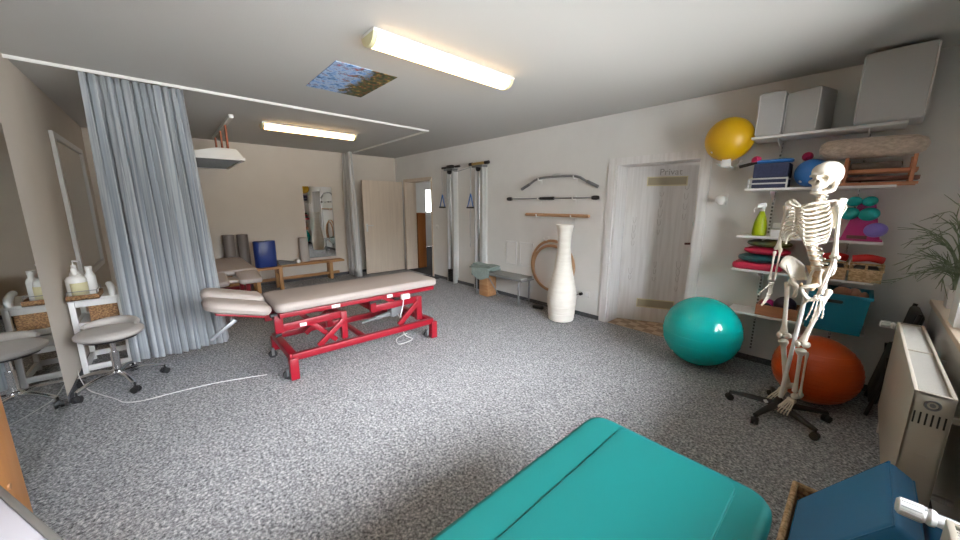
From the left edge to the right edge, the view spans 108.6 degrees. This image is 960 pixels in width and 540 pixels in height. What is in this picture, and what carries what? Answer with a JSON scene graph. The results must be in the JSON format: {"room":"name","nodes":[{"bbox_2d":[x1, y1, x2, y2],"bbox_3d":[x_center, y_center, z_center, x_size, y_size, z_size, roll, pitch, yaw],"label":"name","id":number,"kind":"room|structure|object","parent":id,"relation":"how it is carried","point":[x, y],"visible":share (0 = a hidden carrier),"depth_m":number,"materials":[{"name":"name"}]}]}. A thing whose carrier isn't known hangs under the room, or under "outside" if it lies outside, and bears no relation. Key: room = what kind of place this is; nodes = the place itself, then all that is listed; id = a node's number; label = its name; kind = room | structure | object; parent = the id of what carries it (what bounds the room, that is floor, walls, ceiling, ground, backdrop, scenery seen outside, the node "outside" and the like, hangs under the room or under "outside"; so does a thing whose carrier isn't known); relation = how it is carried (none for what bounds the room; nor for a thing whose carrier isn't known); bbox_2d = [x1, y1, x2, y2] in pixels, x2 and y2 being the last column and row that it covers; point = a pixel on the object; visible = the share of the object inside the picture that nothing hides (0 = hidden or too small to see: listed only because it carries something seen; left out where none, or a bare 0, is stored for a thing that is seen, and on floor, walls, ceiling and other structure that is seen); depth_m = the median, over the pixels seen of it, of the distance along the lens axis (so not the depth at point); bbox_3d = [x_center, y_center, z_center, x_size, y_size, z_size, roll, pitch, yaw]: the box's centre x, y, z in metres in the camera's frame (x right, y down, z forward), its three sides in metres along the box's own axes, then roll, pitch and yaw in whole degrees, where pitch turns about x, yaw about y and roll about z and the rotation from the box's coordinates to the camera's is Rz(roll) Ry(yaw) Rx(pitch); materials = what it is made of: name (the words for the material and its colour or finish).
{"room":"physiotherapy room","nodes":[
{"label":"physiotherapy room","id":0,"kind":"room"},
{"bbox_2d":[0,52,111,396],"bbox_3d":[-2.859,-0.147,1.940,0.200,2.560,8.300,-9,14,-41],"label":"wall","id":1,"kind":"structure","parent":0,"point":[27,114],"depth_m":2.80,"materials":[{"name":"paint"}]},
{"bbox_2d":[0,396,32,512],"bbox_3d":[-1.691,0.174,0.949,0.149,2.300,0.890,-9,14,-41],"label":"wall bars","id":2,"kind":"object","parent":1,"relation":"attached to","point":[11,476],"visible":0.5,"depth_m":1.39,"materials":[{"name":"orange wood"}]},
{"bbox_2d":[0,123,68,491],"bbox_3d":[-2.595,0.142,1.853,0.005,2.015,1.600,-9,14,-41],"label":"wall mirror","id":3,"kind":"object","parent":1,"relation":"attached to","point":[33,394],"visible":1,"depth_m":2.11,"materials":[{"name":"clear glass"}]},
{"bbox_2d":[48,130,104,275],"bbox_3d":[-4.616,-0.710,3.996,0.031,1.480,1.630,-9,14,-41],"label":"framed mirror","id":4,"kind":"object","parent":1,"relation":"attached to","point":[68,158],"visible":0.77,"depth_m":3.84,"materials":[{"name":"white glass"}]},
{"bbox_2d":[81,127,395,285],"bbox_3d":[-3.909,-1.034,6.631,5.030,2.560,0.200,-9,14,-41],"label":"wall","id":5,"kind":"structure","parent":0,"point":[260,197],"depth_m":6.49,"materials":[{"name":"paint"}]},
{"bbox_2d":[220,269,365,287],"bbox_3d":[-3.765,0.199,6.851,4.830,0.055,0.011,-9,14,-41],"label":"baseboard","id":6,"kind":"structure","parent":5,"relation":"attached to","point":[363,270],"depth_m":7.01,"materials":[{"name":"wood"}]},
{"bbox_2d":[302,186,335,257],"bbox_3d":[-3.282,-0.974,7.074,0.550,1.430,0.006,-9,14,-41],"label":"wall mirror","id":7,"kind":"object","parent":5,"relation":"attached to","point":[318,207],"visible":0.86,"depth_m":7.06,"materials":[{"name":"clear glass"}]},
{"bbox_2d":[416,182,431,246],"bbox_3d":[-0.673,-1.570,9.496,3.320,2.560,6.200,-9,14,-41],"label":"wall","id":8,"kind":"structure","parent":0,"point":[421,187],"depth_m":12.23,"materials":[{"name":"paint"}]},
{"bbox_2d":[28,246,879,539],"bbox_3d":[-0.864,0.420,6.124,8.530,0.100,11.220,-9,14,-41],"label":"floor","id":9,"kind":"structure","parent":0,"point":[382,438],"depth_m":2.39,"materials":[{"name":"carpet"}]},
{"bbox_2d":[0,485,63,539],"bbox_3d":[-1.038,0.955,0.644,0.484,0.881,0.364,5,12,23],"label":"table","id":10,"kind":"object","parent":9,"relation":"on","point":[17,522],"visible":1,"depth_m":0.68,"materials":[{"name":"grey laminate"}]},
{"bbox_2d":[67,286,135,374],"bbox_3d":[-3.548,0.546,3.279,0.342,0.700,0.499,-9,14,-41],"label":"side table","id":11,"kind":"object","parent":9,"relation":"on","point":[87,366],"visible":0.28,"depth_m":3.10,"materials":[{"name":"white"}]},
{"bbox_2d":[65,285,102,301],"bbox_3d":[-3.463,0.199,3.021,0.190,0.078,0.270,-9,14,-41],"label":"tray","id":12,"kind":"object","parent":11,"relation":"on","point":[98,295],"visible":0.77,"depth_m":2.94,"materials":[{"name":"wood"}]},
{"bbox_2d":[64,268,89,296],"bbox_3d":[-3.444,0.113,2.942,0.126,0.255,0.126,-9,14,-41],"label":"lotion bottle","id":13,"kind":"object","parent":12,"relation":"in","point":[74,283],"visible":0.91,"depth_m":2.91,"materials":[{"name":"white paint"}]},
{"bbox_2d":[84,266,97,293],"bbox_3d":[-3.437,0.094,3.039,0.068,0.255,0.068,-9,14,-41],"label":"lotion bottle","id":14,"kind":"object","parent":12,"relation":"in","point":[90,277],"visible":0.73,"depth_m":3.02,"materials":[{"name":"white paint"}]},
{"bbox_2d":[78,312,91,326],"bbox_3d":[-3.552,0.444,3.256,0.314,0.048,0.459,-9,14,-41],"label":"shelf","id":15,"kind":"object","parent":11,"relation":"attached to","point":[84,318],"depth_m":3.15,"materials":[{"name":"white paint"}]},
{"bbox_2d":[88,303,119,320],"bbox_3d":[-3.513,0.358,3.245,0.180,0.147,0.340,-9,14,-41],"label":"wicker basket","id":16,"kind":"object","parent":11,"relation":"on","point":[96,312],"visible":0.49,"depth_m":3.12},
{"bbox_2d":[71,315,169,403],"bbox_3d":[-3.032,0.690,2.893,0.588,0.561,0.608,-9,14,-41],"label":"stool","id":17,"kind":"object","parent":9,"relation":"on","point":[108,330],"visible":1,"depth_m":2.84,"materials":[{"name":"grey"}]},
{"bbox_2d":[215,257,262,290],"bbox_3d":[-3.711,0.243,5.073,0.620,0.630,1.795,-9,14,-41],"label":"couch","id":18,"kind":"object","parent":9,"relation":"on","point":[245,273],"visible":0.59,"depth_m":4.69,"materials":[{"name":"beige leather"}]},
{"bbox_2d":[253,264,284,293],"bbox_3d":[-3.751,0.152,6.104,0.420,0.425,0.350,-9,14,-41],"label":"wooden stool","id":19,"kind":"object","parent":9,"relation":"on","point":[278,269],"visible":0.58,"depth_m":6.08,"materials":[{"name":"brown wood"}]},
{"bbox_2d":[252,240,276,267],"bbox_3d":[-3.744,-0.279,6.008,0.336,0.452,0.176,-9,14,-41],"label":"roll","id":20,"kind":"object","parent":19,"relation":"on","point":[264,251],"visible":1,"depth_m":5.93,"materials":[{"name":"blue plastic"}]},
{"bbox_2d":[227,258,343,286],"bbox_3d":[-3.702,0.073,6.634,2.110,0.385,0.260,-9,14,-41],"label":"bench","id":21,"kind":"object","parent":9,"relation":"on","point":[330,272],"visible":0.52,"depth_m":6.88,"materials":[{"name":"brown wood"}]},
{"bbox_2d":[222,235,236,257],"bbox_3d":[-4.336,-0.310,5.987,0.177,0.606,0.206,-9,14,-41],"label":"bolster","id":22,"kind":"object","parent":21,"relation":"on","point":[229,246],"visible":0.52,"depth_m":5.91,"materials":[{"name":"grey"}]},
{"bbox_2d":[236,234,251,264],"bbox_3d":[-4.187,-0.335,6.119,0.177,0.606,0.206,-9,14,-41],"label":"bolster","id":23,"kind":"object","parent":21,"relation":"on","point":[242,239],"visible":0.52,"depth_m":6.05,"materials":[{"name":"grey"}]},
{"bbox_2d":[298,237,309,261],"bbox_3d":[-3.465,-0.403,6.787,0.177,0.490,0.213,-9,14,-41],"label":"bolster","id":24,"kind":"object","parent":21,"relation":"on","point":[302,241],"visible":0.91,"depth_m":6.72,"materials":[{"name":"grey"}]},
{"bbox_2d":[199,272,436,380],"bbox_3d":[-1.481,0.450,3.513,2.070,0.815,0.755,-9,14,-41],"label":"table","id":25,"kind":"object","parent":9,"relation":"on","point":[277,305],"visible":1,"depth_m":3.26,"materials":[{"name":"metal"}]},
{"bbox_2d":[417,213,426,267],"bbox_3d":[-1.494,-0.729,8.407,0.220,1.310,0.325,-9,14,-41],"label":"cabinet","id":26,"kind":"object","parent":9,"relation":"on","point":[421,217],"visible":0.71,"depth_m":8.28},
{"bbox_2d":[479,276,495,296],"bbox_3d":[0.130,0.245,5.827,0.200,0.354,0.205,-9,14,-41],"label":"wooden crate","id":27,"kind":"object","parent":9,"relation":"on","point":[486,288],"visible":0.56,"depth_m":5.76,"materials":[{"name":"brown wood"}]},
{"bbox_2d":[476,270,533,306],"bbox_3d":[0.336,0.253,5.562,0.295,0.440,1.120,-9,14,-41],"label":"bench","id":28,"kind":"object","parent":9,"relation":"on","point":[519,278],"visible":0.63,"depth_m":5.28,"materials":[{"name":"grey"}]},
{"bbox_2d":[469,262,500,279],"bbox_3d":[0.065,0.020,5.756,0.255,0.245,0.549,-9,14,-41],"label":"towel","id":29,"kind":"object","parent":28,"relation":"on","point":[480,270],"visible":1,"depth_m":5.63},
{"bbox_2d":[547,224,576,322],"bbox_3d":[1.083,0.039,4.500,0.379,1.257,0.379,-9,14,-41],"label":"floor vase","id":30,"kind":"object","parent":9,"relation":"on","point":[561,298],"visible":1,"depth_m":4.40,"materials":[{"name":"beige ceramic"}]},
{"bbox_2d":[430,417,771,539],"bbox_3d":[0.051,1.104,0.822,1.985,0.526,0.685,-9,14,-41],"label":"table","id":31,"kind":"object","parent":9,"relation":"on","point":[604,480],"visible":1,"depth_m":1.17,"materials":[{"name":"leather"}]},
{"bbox_2d":[662,297,743,365],"bbox_3d":[2.106,0.578,3.282,0.654,0.650,0.654,-9,14,-41],"label":"exercise ball","id":32,"kind":"object","parent":9,"relation":"on","point":[701,331],"visible":1,"depth_m":3.06,"materials":[{"name":"teal rubber"}]},
{"bbox_2d":[725,161,847,440],"bbox_3d":[2.167,0.185,2.328,0.586,1.780,0.560,-1,11,-7],"label":"skeleton","id":33,"kind":"object","parent":9,"relation":"on","point":[827,173],"visible":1,"depth_m":2.33,"materials":[{"name":"plastic"}]},
{"bbox_2d":[776,481,816,539],"bbox_3d":[1.217,1.140,1.233,0.710,0.302,0.263,-9,14,-41],"label":"wicker basket","id":34,"kind":"object","parent":9,"relation":"on","point":[798,490],"visible":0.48,"depth_m":1.42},
{"bbox_2d":[788,461,924,539],"bbox_3d":[1.268,0.865,1.185,0.385,0.354,0.268,-9,14,-41],"label":"cushion","id":35,"kind":"object","parent":34,"relation":"in","point":[860,506],"visible":0.94,"depth_m":1.15,"materials":[{"name":"blue plastic"}]},
{"bbox_2d":[771,335,865,404],"bbox_3d":[2.584,0.766,2.659,0.519,0.516,0.519,10,15,43],"label":"exercise ball","id":36,"kind":"object","parent":9,"relation":"on","point":[834,374],"visible":0.81,"depth_m":2.48,"materials":[{"name":"orange rubber"}]},
{"bbox_2d":[863,303,924,415],"bbox_3d":[2.980,0.647,2.494,0.404,0.792,0.171,-9,14,-41],"label":"folding chair","id":37,"kind":"object","parent":9,"relation":"on","point":[914,315],"visible":0.56,"depth_m":2.45,"materials":[{"name":"black plastic"}]},
{"bbox_2d":[876,320,959,507],"bbox_3d":[2.233,0.788,1.814,1.283,0.784,0.257,-9,14,-41],"label":"radiator","id":38,"kind":"object","parent":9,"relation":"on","point":[917,405],"visible":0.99,"depth_m":1.44,"materials":[{"name":"beige metal"}]},
{"bbox_2d":[901,324,949,396],"bbox_3d":[2.212,0.424,1.735,1.206,0.024,0.077,-9,14,-41],"label":"grille","id":39,"kind":"object","parent":38,"relation":"attached to","point":[926,376],"depth_m":1.59,"materials":[{"name":"grey"}]},
{"bbox_2d":[922,514,957,539],"bbox_3d":[1.359,1.063,1.035,0.360,0.530,0.090,-9,14,-41],"label":"cushion","id":40,"kind":"object","parent":9,"relation":"on","point":[930,533],"visible":0.11,"depth_m":1.05,"materials":[{"name":"fabric"}]},
{"bbox_2d":[0,0,959,157],"bbox_3d":[-1.026,-1.806,3.442,5.310,0.150,8.500,-9,14,-41],"label":"ceiling","id":41,"kind":"structure","parent":0,"point":[569,61],"depth_m":2.41,"materials":[{"name":"grey paint"}]},
{"bbox_2d":[1,53,428,152],"bbox_3d":[-3.087,-1.984,4.848,3.739,0.024,3.159,-9,14,-41],"label":"rail","id":42,"kind":"object","parent":41,"relation":"attached to","point":[12,57],"visible":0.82,"depth_m":3.23,"materials":[{"name":"white"}]},
{"bbox_2d":[77,71,228,361],"bbox_3d":[-2.930,-0.408,3.194,0.177,2.451,0.736,10,15,44],"label":"curtain","id":43,"kind":"object","parent":42,"relation":"hanging from","point":[155,216],"visible":0.98,"depth_m":3.11,"materials":[{"name":"fabric"}]},
{"bbox_2d":[342,151,362,276],"bbox_3d":[-2.684,-1.130,7.164,0.148,2.506,0.564,-9,14,-41],"label":"curtain","id":44,"kind":"object","parent":42,"relation":"hanging from","point":[350,201],"visible":1,"depth_m":7.08,"materials":[{"name":"fabric"}]},
{"bbox_2d":[194,114,244,169],"bbox_3d":[-3.787,-1.738,4.773,0.680,0.484,2.020,-9,14,-41],"label":"ceiling lamp","id":45,"kind":"object","parent":41,"relation":"hanging from","point":[215,157],"visible":0.73,"depth_m":4.53,"materials":[{"name":"white"}]},
{"bbox_2d":[196,158,237,168],"bbox_3d":[-3.921,-1.536,4.962,0.580,0.011,1.480,-9,14,-41],"label":"grille","id":46,"kind":"object","parent":45,"relation":"attached to","point":[201,162],"depth_m":4.96,"materials":[{"name":"grey plastic"}]},
{"bbox_2d":[194,147,242,157],"bbox_3d":[-3.921,-1.617,4.947,0.640,0.120,1.580,-9,14,-41],"label":"hood","id":47,"kind":"object","parent":45,"relation":"attached to","point":[215,152],"depth_m":4.41,"materials":[{"name":"white"}]},
{"bbox_2d":[259,121,356,140],"bbox_3d":[-2.397,-1.967,4.922,1.262,0.087,0.170,-9,14,-41],"label":"ceiling light","id":48,"kind":"object","parent":41,"relation":"attached to","point":[265,125],"visible":1,"depth_m":4.81,"materials":[{"name":"white"}]},
{"bbox_2d":[306,61,396,96],"bbox_3d":[-1.134,-1.645,3.010,0.510,0.004,0.740,-9,14,-41],"label":"poster","id":49,"kind":"object","parent":41,"relation":"attached to","point":[339,77],"visible":1,"depth_m":2.95,"materials":[{"name":"paper"}]},
{"bbox_2d":[362,27,514,90],"bbox_3d":[-0.232,-1.518,2.561,1.262,0.087,0.170,-9,14,-41],"label":"ceiling light","id":50,"kind":"object","parent":41,"relation":"attached to","point":[376,38],"visible":1,"depth_m":2.40,"materials":[{"name":"white"}]},
{"bbox_2d":[395,45,959,384],"bbox_3d":[0.841,-0.785,5.348,0.280,2.560,8.500,-9,14,-41],"label":"wall","id":51,"kind":"structure","parent":0,"point":[584,148],"depth_m":3.42,"materials":[{"name":"paint"}]},
{"bbox_2d":[361,180,404,273],"bbox_3d":[-2.105,-0.950,7.668,0.954,2.000,0.104,-9,14,-41],"label":"door","id":52,"kind":"structure","parent":51,"relation":"in","point":[382,202],"depth_m":7.64,"materials":[{"name":"beige wood"}]},
{"bbox_2d":[403,177,433,275],"bbox_3d":[-1.252,-0.971,7.668,0.292,2.060,1.120,-9,14,-41],"label":"door frame","id":53,"kind":"structure","parent":51,"relation":"attached to","point":[409,188],"depth_m":8.00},
{"bbox_2d":[439,168,458,283],"bbox_3d":[-0.601,-0.825,6.641,0.147,2.155,0.427,-9,14,-41],"label":"tower","id":54,"kind":"object","parent":51,"relation":"attached to","point":[451,207],"visible":1,"depth_m":6.56,"materials":[{"name":"white"}]},
{"bbox_2d":[466,164,487,288],"bbox_3d":[-0.055,-0.712,6.045,0.147,2.155,0.397,-9,14,-41],"label":"tower","id":55,"kind":"object","parent":51,"relation":"attached to","point":[480,171],"visible":0.76,"depth_m":5.95,"materials":[{"name":"white"}]},
{"bbox_2d":[506,240,516,264],"bbox_3d":[0.507,-0.282,5.594,0.015,0.380,0.235,-9,14,-41],"label":"wall panel","id":56,"kind":"object","parent":51,"relation":"attached to","point":[511,246],"visible":1,"depth_m":5.58,"materials":[{"name":"paint"}]},
{"bbox_2d":[434,274,597,319],"bbox_3d":[0.302,0.375,5.952,0.011,0.055,3.780,-9,14,-41],"label":"baseboard","id":57,"kind":"structure","parent":51,"relation":"attached to","point":[580,313],"depth_m":5.51,"materials":[{"name":"plastic"}]},
{"bbox_2d":[519,242,533,267],"bbox_3d":[0.720,-0.238,5.362,0.015,0.380,0.270,-9,14,-41],"label":"wall panel","id":58,"kind":"object","parent":51,"relation":"attached to","point":[526,251],"visible":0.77,"depth_m":5.36,"materials":[{"name":"paint"}]},
{"bbox_2d":[598,149,712,321],"bbox_3d":[2.040,-0.283,4.074,0.298,2.050,1.085,-9,14,-41],"label":"door frame","id":59,"kind":"structure","parent":51,"relation":"attached to","point":[618,167],"depth_m":4.17,"materials":[{"name":"white wood"}]},
{"bbox_2d":[617,165,698,322],"bbox_3d":[2.246,-0.283,4.286,0.885,1.957,0.115,4,12,22],"label":"door","id":60,"kind":"structure","parent":51,"relation":"in","point":[660,200],"depth_m":4.31,"materials":[{"name":"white wood"}]},
{"bbox_2d":[714,159,742,170],"bbox_3d":[2.330,-0.985,3.216,0.261,0.110,0.218,-9,14,-41],"label":"holder","id":61,"kind":"object","parent":51,"relation":"attached to","point":[732,165],"visible":0.96,"depth_m":3.20,"materials":[{"name":"white paint"}]},
{"bbox_2d":[705,117,754,160],"bbox_3d":[2.265,-1.187,3.132,0.376,0.376,0.376,-9,14,-41],"label":"exercise ball","id":62,"kind":"object","parent":61,"relation":"on","point":[729,138],"visible":0.9,"depth_m":3.01,"materials":[{"name":"yellow rubber"}]},
{"bbox_2d":[748,141,784,350],"bbox_3d":[2.648,-0.202,3.191,0.014,2.020,0.026,-9,14,-41],"label":"upright","id":63,"kind":"object","parent":51,"relation":"attached to","point":[781,153],"visible":0.49,"depth_m":3.24,"materials":[{"name":"silver metal"}]},
{"bbox_2d":[729,304,864,336],"bbox_3d":[2.707,0.470,3.022,0.284,0.119,0.878,-9,14,-41],"label":"wall shelf","id":64,"kind":"object","parent":63,"relation":"attached to","point":[740,309],"visible":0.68,"depth_m":3.14,"materials":[{"name":"white"}]},
{"bbox_2d":[754,299,800,321],"bbox_3d":[2.643,0.353,3.059,0.235,0.094,0.280,-9,14,-41],"label":"wooden box","id":65,"kind":"object","parent":64,"relation":"on","point":[765,310],"visible":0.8,"depth_m":2.99,"materials":[{"name":"brown wood"}]},
{"bbox_2d":[773,297,796,309],"bbox_3d":[2.666,0.311,3.014,0.156,0.156,0.156,-9,14,-41],"label":"ball","id":66,"kind":"object","parent":65,"relation":"in","point":[779,302],"visible":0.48,"depth_m":2.97,"materials":[{"name":"grey rubber"}]},
{"bbox_2d":[804,285,873,336],"bbox_3d":[2.833,0.306,2.748,0.394,0.303,0.369,-9,14,-41],"label":"crate","id":67,"kind":"object","parent":64,"relation":"on","point":[843,314],"visible":0.59,"depth_m":2.60,"materials":[{"name":"teal plastic"}]},
{"bbox_2d":[731,267,872,286],"bbox_3d":[2.704,0.081,2.953,0.284,0.119,0.866,-9,14,-41],"label":"wall shelf","id":68,"kind":"object","parent":63,"relation":"attached to","point":[759,273],"visible":0.38,"depth_m":2.91,"materials":[{"name":"white"}]},
{"bbox_2d":[732,259,782,271],"bbox_3d":[2.521,-0.044,3.122,0.275,0.062,0.355,-9,14,-41],"label":"cushion","id":69,"kind":"object","parent":68,"relation":"on","point":[739,263],"visible":0.65,"depth_m":3.04,"materials":[{"name":"red fabric"}]},
{"bbox_2d":[738,253,783,263],"bbox_3d":[2.524,-0.109,3.095,0.275,0.069,0.344,-9,14,-41],"label":"cushion","id":70,"kind":"object","parent":69,"relation":"on","point":[750,257],"visible":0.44,"depth_m":3.02,"materials":[{"name":"teal fabric"}]},
{"bbox_2d":[744,246,790,255],"bbox_3d":[2.548,-0.172,3.063,0.264,0.065,0.330,-9,14,-41],"label":"cushion","id":71,"kind":"object","parent":70,"relation":"on","point":[751,249],"visible":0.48,"depth_m":2.99,"materials":[{"name":"red fabric"}]},
{"bbox_2d":[747,239,792,248],"bbox_3d":[2.559,-0.234,3.048,0.253,0.062,0.316,-9,14,-41],"label":"cushion","id":72,"kind":"object","parent":71,"relation":"on","point":[767,243],"visible":0.77,"depth_m":2.98,"materials":[{"name":"green fabric"}]},
{"bbox_2d":[819,259,848,279],"bbox_3d":[2.817,-0.016,2.760,0.231,0.142,0.181,-9,14,-41],"label":"wicker basket","id":73,"kind":"object","parent":68,"relation":"on","point":[840,273],"visible":0.4,"depth_m":2.66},
{"bbox_2d":[847,260,885,283],"bbox_3d":[2.938,0.009,2.627,0.231,0.142,0.184,-9,14,-41],"label":"wicker basket","id":74,"kind":"object","parent":68,"relation":"on","point":[857,275],"visible":0.98,"depth_m":2.56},
{"bbox_2d":[852,254,885,263],"bbox_3d":[2.907,-0.082,2.574,0.175,0.071,0.050,7,13,33],"label":"band","id":75,"kind":"object","parent":74,"relation":"on","point":[865,257],"visible":1,"depth_m":2.56,"materials":[{"name":"red fabric"}]},
{"bbox_2d":[736,233,882,252],"bbox_3d":[2.708,-0.214,2.894,0.284,0.119,0.870,-9,14,-41],"label":"wall shelf","id":76,"kind":"object","parent":63,"relation":"attached to","point":[744,235],"visible":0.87,"depth_m":2.79,"materials":[{"name":"white"}]},
{"bbox_2d":[751,203,766,235],"bbox_3d":[2.466,-0.446,3.030,0.104,0.284,0.110,-9,14,-41],"label":"spray bottle","id":77,"kind":"object","parent":76,"relation":"on","point":[759,228],"visible":1,"depth_m":3.00,"materials":[{"name":"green plastic"}]},
{"bbox_2d":[839,203,881,241],"bbox_3d":[2.897,-0.373,2.606,0.155,0.300,0.230,-9,14,-41],"label":"stand","id":78,"kind":"object","parent":76,"relation":"on","point":[853,231],"visible":0.66,"depth_m":2.58,"materials":[{"name":"pink plastic"}]},
{"bbox_2d":[841,207,859,219],"bbox_3d":[2.768,-0.423,2.583,0.080,0.093,0.105,-9,14,-41],"label":"ball","id":79,"kind":"object","parent":78,"relation":"on","point":[850,213],"visible":0.79,"depth_m":2.56,"materials":[{"name":"teal rubber"}]},
{"bbox_2d":[858,208,880,220],"bbox_3d":[2.835,-0.406,2.511,0.083,0.096,0.109,-9,14,-41],"label":"ball","id":80,"kind":"object","parent":78,"relation":"on","point":[867,214],"visible":1,"depth_m":2.49,"materials":[{"name":"teal rubber"}]},
{"bbox_2d":[863,223,887,236],"bbox_3d":[2.860,-0.288,2.492,0.091,0.106,0.120,-9,14,-41],"label":"ball","id":81,"kind":"object","parent":78,"relation":"on","point":[874,229],"visible":1,"depth_m":2.47,"materials":[{"name":"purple rubber"}]},
{"bbox_2d":[744,184,896,202],"bbox_3d":[2.713,-0.613,2.814,0.284,0.119,0.863,-9,14,-41],"label":"wall shelf","id":82,"kind":"object","parent":63,"relation":"attached to","point":[771,190],"visible":0.92,"depth_m":2.75,"materials":[{"name":"white"}]},
{"bbox_2d":[747,162,792,187],"bbox_3d":[2.518,-0.812,2.986,0.250,0.204,0.267,-9,14,-41],"label":"step platform","id":83,"kind":"object","parent":82,"relation":"on","point":[767,175],"visible":0.96,"depth_m":2.91,"materials":[{"name":"blue plastic"}]},
{"bbox_2d":[739,158,794,167],"bbox_3d":[2.475,-0.921,2.984,0.122,0.058,0.367,-9,14,-41],"label":"tube","id":84,"kind":"object","parent":83,"relation":"on","point":[790,160],"visible":0.84,"depth_m":2.92,"materials":[{"name":"plastic"}]},
{"bbox_2d":[794,159,825,186],"bbox_3d":[2.675,-0.780,2.777,0.220,0.220,0.220,-9,14,-41],"label":"exercise ball","id":85,"kind":"object","parent":82,"relation":"on","point":[802,173],"visible":0.59,"depth_m":2.74,"materials":[{"name":"blue rubber"}]},
{"bbox_2d":[838,153,920,185],"bbox_3d":[2.918,-0.722,2.528,0.250,0.199,0.395,-9,14,-41],"label":"wooden rack","id":86,"kind":"object","parent":82,"relation":"on","point":[912,169],"visible":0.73,"depth_m":2.47,"materials":[{"name":"brown wood"}]},
{"bbox_2d":[819,134,930,159],"bbox_3d":[2.871,-0.900,2.533,0.148,0.154,0.545,-9,14,-41],"label":"roll","id":87,"kind":"object","parent":86,"relation":"on","point":[907,144],"visible":1,"depth_m":2.48,"materials":[{"name":"fabric"}]},
{"bbox_2d":[850,160,902,169],"bbox_3d":[2.910,-0.764,2.537,0.170,0.050,0.250,-9,14,-41],"label":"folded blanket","id":88,"kind":"object","parent":86,"relation":"in","point":[883,164],"visible":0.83,"depth_m":2.48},
{"bbox_2d":[751,120,908,152],"bbox_3d":[2.711,-1.031,2.738,0.284,0.119,0.855,-9,14,-41],"label":"wall shelf","id":89,"kind":"object","parent":63,"relation":"attached to","point":[895,125],"visible":0.95,"depth_m":2.65,"materials":[{"name":"white"}]},
{"bbox_2d":[754,90,788,136],"bbox_3d":[2.494,-1.306,2.935,0.256,0.345,0.171,-9,14,-41],"label":"foam block","id":90,"kind":"object","parent":89,"relation":"on","point":[772,106],"visible":0.71,"depth_m":2.85,"materials":[{"name":"grey plastic"}]},
{"bbox_2d":[782,85,837,133],"bbox_3d":[2.647,-1.264,2.769,0.256,0.325,0.216,-5,12,-24],"label":"foam block","id":91,"kind":"object","parent":89,"relation":"on","point":[810,109],"visible":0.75,"depth_m":2.69,"materials":[{"name":"grey plastic"}]},
{"bbox_2d":[853,39,941,125],"bbox_3d":[2.905,-1.267,2.417,0.340,0.462,0.335,-9,14,-41],"label":"storage box","id":92,"kind":"object","parent":89,"relation":"on","point":[896,84],"visible":0.87,"depth_m":2.31,"materials":[{"name":"grey plastic"}]},
{"bbox_2d":[734,352,867,390],"bbox_3d":[2.804,0.894,3.222,0.011,0.055,1.498,-9,14,-41],"label":"baseboard","id":93,"kind":"structure","parent":51,"relation":"attached to","point":[739,354],"depth_m":3.35,"materials":[{"name":"wood"}]},
{"bbox_3d":[0.856,-1.017,5.003,0.094,0.100,0.026,-9,14,-41],"label":"peg","id":94,"kind":"object","parent":51,"relation":"attached to","visible":0},
{"bbox_2d":[507,195,598,200],"bbox_3d":[0.960,-1.014,4.883,0.055,0.056,1.565,-9,14,-41],"label":"rod","id":95,"kind":"object","parent":94,"relation":"hanging from","point":[594,197],"visible":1,"depth_m":4.80,"materials":[{"name":"grey metal"}]},
{"bbox_3d":[0.953,-0.431,4.984,0.119,0.100,0.026,-9,14,-41],"label":"peg","id":96,"kind":"object","parent":51,"relation":"attached to","visible":0},
{"bbox_2d":[531,239,574,281],"bbox_3d":[1.043,-0.058,5.007,0.038,0.770,0.770,-9,14,-41],"label":"hoop","id":97,"kind":"object","parent":96,"relation":"hanging from","point":[550,240],"visible":0.43,"depth_m":4.99,"materials":[{"name":"brown wood"}]},
{"bbox_2d":[532,244,556,290],"bbox_3d":[1.024,-0.026,4.969,0.038,0.690,0.690,-9,14,-41],"label":"hoop","id":98,"kind":"object","parent":97,"relation":"hanging from","point":[548,245],"visible":0.57,"depth_m":5.13,"materials":[{"name":"brown wood"}]},
{"bbox_3d":[1.236,-0.700,4.617,0.114,0.100,0.026,-9,14,-41],"label":"peg","id":99,"kind":"object","parent":51,"relation":"attached to","visible":0},
{"bbox_2d":[526,213,589,217],"bbox_3d":[1.047,-0.762,4.788,0.042,0.044,1.040,-9,14,-41],"label":"wooden stick","id":100,"kind":"object","parent":99,"relation":"on","point":[527,214],"visible":1,"depth_m":4.72,"materials":[{"name":"brown wood"}]},
{"bbox_3d":[0.856,-1.285,4.952,0.094,0.100,0.026,-9,14,-41],"label":"peg","id":101,"kind":"object","parent":51,"relation":"attached to","visible":0},
{"bbox_2d":[521,173,598,189],"bbox_3d":[1.050,-1.216,4.735,0.042,0.219,1.272,-9,14,-41],"label":"bar","id":102,"kind":"object","parent":101,"relation":"hanging from","point":[556,175],"visible":0.98,"depth_m":4.68,"materials":[{"name":"grey metal"}]},
{"bbox_2d":[894,497,959,539],"bbox_3d":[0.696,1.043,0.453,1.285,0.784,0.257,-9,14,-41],"label":"radiator valve","id":103,"kind":"object","parent":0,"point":[917,512],"visible":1,"depth_m":0.84,"materials":[{"name":"white plastic"}]},
{"bbox_2d":[926,277,959,522],"bbox_3d":[1.596,0.080,0.773,4.830,2.560,0.210,-9,14,-41],"label":"wall","id":104,"kind":"structure","parent":0,"point":[947,483],"depth_m":1.67,"materials":[{"name":"paint"}]},
{"bbox_2d":[930,299,959,351],"bbox_3d":[1.645,0.537,0.901,4.698,0.035,0.245,-9,14,-41],"label":"windowsill","id":105,"kind":"structure","parent":104,"relation":"attached to","point":[938,307],"depth_m":2.10,"materials":[{"name":"beige stone"}]},
{"bbox_2d":[871,193,959,308],"bbox_3d":[2.946,-0.172,2.243,0.468,0.863,0.512,-9,14,-41],"label":"potted plant","id":106,"kind":"object","parent":105,"relation":"on","point":[946,267],"visible":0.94,"depth_m":2.26,"materials":[{"name":"green plant"}]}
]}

